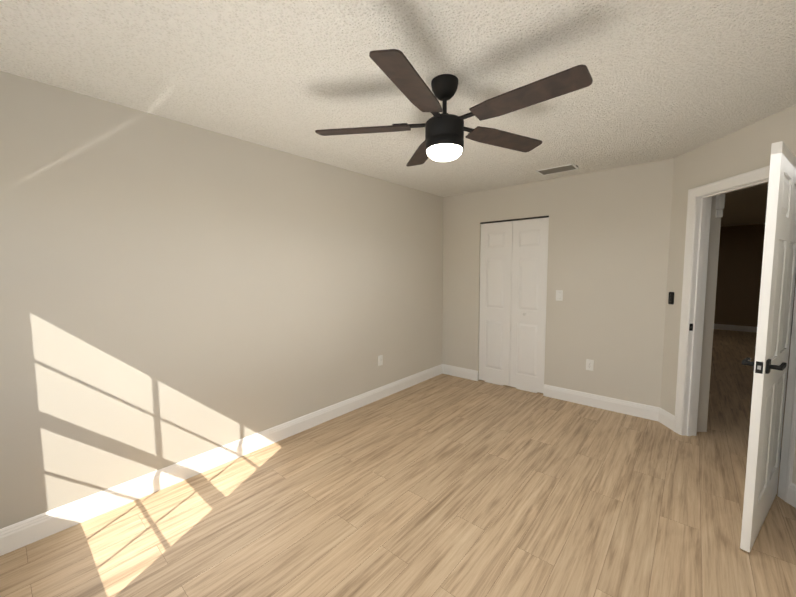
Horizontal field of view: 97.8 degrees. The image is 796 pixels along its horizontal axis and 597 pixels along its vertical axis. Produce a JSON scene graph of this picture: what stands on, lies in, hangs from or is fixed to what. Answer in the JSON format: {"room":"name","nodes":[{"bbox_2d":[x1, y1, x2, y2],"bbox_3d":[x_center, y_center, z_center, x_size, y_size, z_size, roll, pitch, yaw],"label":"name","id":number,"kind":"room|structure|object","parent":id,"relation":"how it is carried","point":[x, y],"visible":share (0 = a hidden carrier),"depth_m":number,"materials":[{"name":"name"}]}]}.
{"room":"empty bedroom","nodes":[
{"label":"empty bedroom","id":0,"kind":"room"},
{"bbox_2d":[0,71,442,528],"bbox_3d":[-0.982,-0.010,3.030,0.115,2.440,4.800,4,6,40],"label":"wall","id":1,"kind":"structure","parent":0,"point":[172,292],"depth_m":2.32,"materials":[{"name":"paint"}]},
{"bbox_2d":[0,364,442,555],"bbox_3d":[-0.926,1.142,3.080,0.015,0.134,4.800,4,6,40],"label":"baseboard","id":2,"kind":"structure","parent":1,"relation":"attached to","point":[18,535],"depth_m":2.36,"materials":[{"name":"white wood"}]},
{"bbox_2d":[378,355,382,365],"bbox_3d":[-0.197,0.698,3.909,0.009,0.115,0.070,4,6,40],"label":"electrical outlet","id":3,"kind":"object","parent":1,"relation":"attached to","point":[380,359],"visible":1,"depth_m":3.90,"materials":[{"name":"white plastic"}]},
{"bbox_2d":[0,329,795,596],"bbox_3d":[3.297,1.125,4.343,5.600,0.080,13.000,4,6,40],"label":"floor","id":4,"kind":"structure","parent":0,"point":[443,485],"depth_m":2.05,"materials":[{"name":"brown wood"}]},
{"bbox_2d":[0,0,795,226],"bbox_3d":[3.283,-1.396,4.141,5.600,0.100,13.000,4,6,40],"label":"ceiling","id":5,"kind":"structure","parent":0,"point":[672,79],"depth_m":1.72,"materials":[{"name":"white paint"}]},
{"bbox_2d":[315,49,592,165],"bbox_3d":[0.275,-0.941,1.810,1.314,0.404,1.357,4,6,40],"label":"ceiling fan","id":6,"kind":"object","parent":5,"relation":"hanging from","point":[444,136],"visible":1,"depth_m":1.72,"materials":[{"name":"black wood"}]},
{"bbox_2d":[536,164,578,174],"bbox_3d":[1.583,-1.277,3.444,0.360,0.010,0.210,4,6,40],"label":"ceiling vent","id":7,"kind":"object","parent":5,"relation":"in","point":[558,169],"visible":0.98,"depth_m":3.43,"materials":[{"name":"white metal"}]},
{"bbox_2d":[442,159,673,406],"bbox_3d":[1.572,-0.108,4.077,2.635,2.440,0.115,4,6,40],"label":"wall","id":8,"kind":"structure","parent":0,"point":[608,247],"depth_m":3.62,"materials":[{"name":"paint"}]},
{"bbox_2d":[442,364,477,380],"bbox_3d":[0.831,1.001,4.720,0.550,0.134,0.015,4,6,40],"label":"baseboard","id":9,"kind":"structure","parent":8,"relation":"attached to","point":[465,373],"depth_m":4.70,"materials":[{"name":"white wood"}]},
{"bbox_2d":[479,217,548,392],"bbox_3d":[1.371,0.088,4.214,0.832,2.030,0.068,4,6,40],"label":"bifold closet door","id":10,"kind":"structure","parent":8,"relation":"in","point":[513,283],"depth_m":4.19,"materials":[{"name":"white wood"}]},
{"bbox_2d":[480,216,548,223],"bbox_3d":[1.378,-0.936,4.146,0.840,0.018,0.045,4,6,40],"label":"trim","id":11,"kind":"structure","parent":8,"relation":"attached to","point":[515,219],"depth_m":4.11,"materials":[{"name":"grey"}]},
{"bbox_2d":[556,290,562,300],"bbox_3d":[1.776,-0.034,3.823,0.070,0.115,0.014,4,6,40],"label":"light switch","id":12,"kind":"object","parent":8,"relation":"attached to","point":[559,295],"visible":1,"depth_m":3.82,"materials":[{"name":"white plastic"}]},
{"bbox_2d":[586,359,593,370],"bbox_3d":[2.029,0.705,3.673,0.070,0.115,0.009,4,6,40],"label":"electrical outlet","id":13,"kind":"object","parent":8,"relation":"attached to","point":[589,364],"visible":1,"depth_m":3.67,"materials":[{"name":"white plastic"}]},
{"bbox_2d":[543,384,659,420],"bbox_3d":[2.086,1.080,3.651,1.070,0.134,0.015,4,6,40],"label":"baseboard","id":14,"kind":"structure","parent":8,"relation":"attached to","point":[617,405],"depth_m":3.60,"materials":[{"name":"white wood"}]},
{"bbox_2d":[697,196,720,431],"bbox_3d":[2.671,-0.032,3.048,0.150,2.440,0.100,0,5,4],"label":"wall","id":15,"kind":"structure","parent":0,"point":[710,299],"depth_m":3.01,"materials":[{"name":"paint"}]},
{"bbox_2d":[715,194,724,217],"bbox_3d":[2.711,-0.779,2.920,0.045,0.190,0.030,0,5,4],"label":"box","id":16,"kind":"object","parent":15,"relation":"attached to","point":[720,200],"visible":0.89,"depth_m":2.91,"materials":[{"name":"white"}]},
{"bbox_2d":[660,105,795,483],"bbox_3d":[2.510,0.006,2.587,0.115,2.440,1.263,0,5,4],"label":"wall","id":17,"kind":"structure","parent":0,"point":[743,150],"depth_m":2.86,"materials":[{"name":"paint"}]},
{"bbox_2d":[658,408,674,430],"bbox_3d":[2.484,1.114,3.204,0.015,0.134,0.215,0,5,4],"label":"baseboard","id":18,"kind":"structure","parent":17,"relation":"attached to","point":[666,418],"depth_m":3.20,"materials":[{"name":"white wood"}]},
{"bbox_2d":[668,292,673,303],"bbox_3d":[2.478,-0.003,3.147,0.018,0.112,0.048,0,5,4],"label":"keypad","id":19,"kind":"object","parent":17,"relation":"attached to","point":[671,298],"visible":1,"depth_m":3.13,"materials":[{"name":"black plastic"}]},
{"bbox_2d":[674,165,795,502],"bbox_3d":[2.507,0.173,2.537,0.151,2.115,0.960,0,5,4],"label":"door frame","id":20,"kind":"structure","parent":17,"relation":"attached to","point":[699,203],"depth_m":2.91,"materials":[{"name":"white wood"}]},
{"bbox_2d":[740,141,795,552],"bbox_3d":[2.094,0.260,1.927,0.818,2.020,0.141,-4,6,-36],"label":"entry door","id":21,"kind":"structure","parent":17,"relation":"in","point":[769,363],"depth_m":1.76,"materials":[{"name":"white wood"}]},
{"bbox_2d":[787,483,795,507],"bbox_3d":[2.416,1.203,2.098,0.015,0.134,0.088,0,5,4],"label":"baseboard","id":22,"kind":"structure","parent":17,"relation":"attached to","point":[792,495],"depth_m":2.12,"materials":[{"name":"white wood"}]},
{"bbox_2d":[714,224,764,326],"bbox_3d":[7.610,-0.484,8.363,2.800,2.440,0.100,4,6,40],"label":"wall","id":23,"kind":"structure","parent":0,"point":[740,259],"depth_m":8.04,"materials":[{"name":"paint"}]},
{"bbox_2d":[714,324,756,331],"bbox_3d":[7.579,0.671,8.411,2.600,0.130,0.015,4,6,40],"label":"baseboard","id":24,"kind":"structure","parent":23,"relation":"attached to","point":[735,328],"depth_m":8.12,"materials":[{"name":"white"}]}
]}

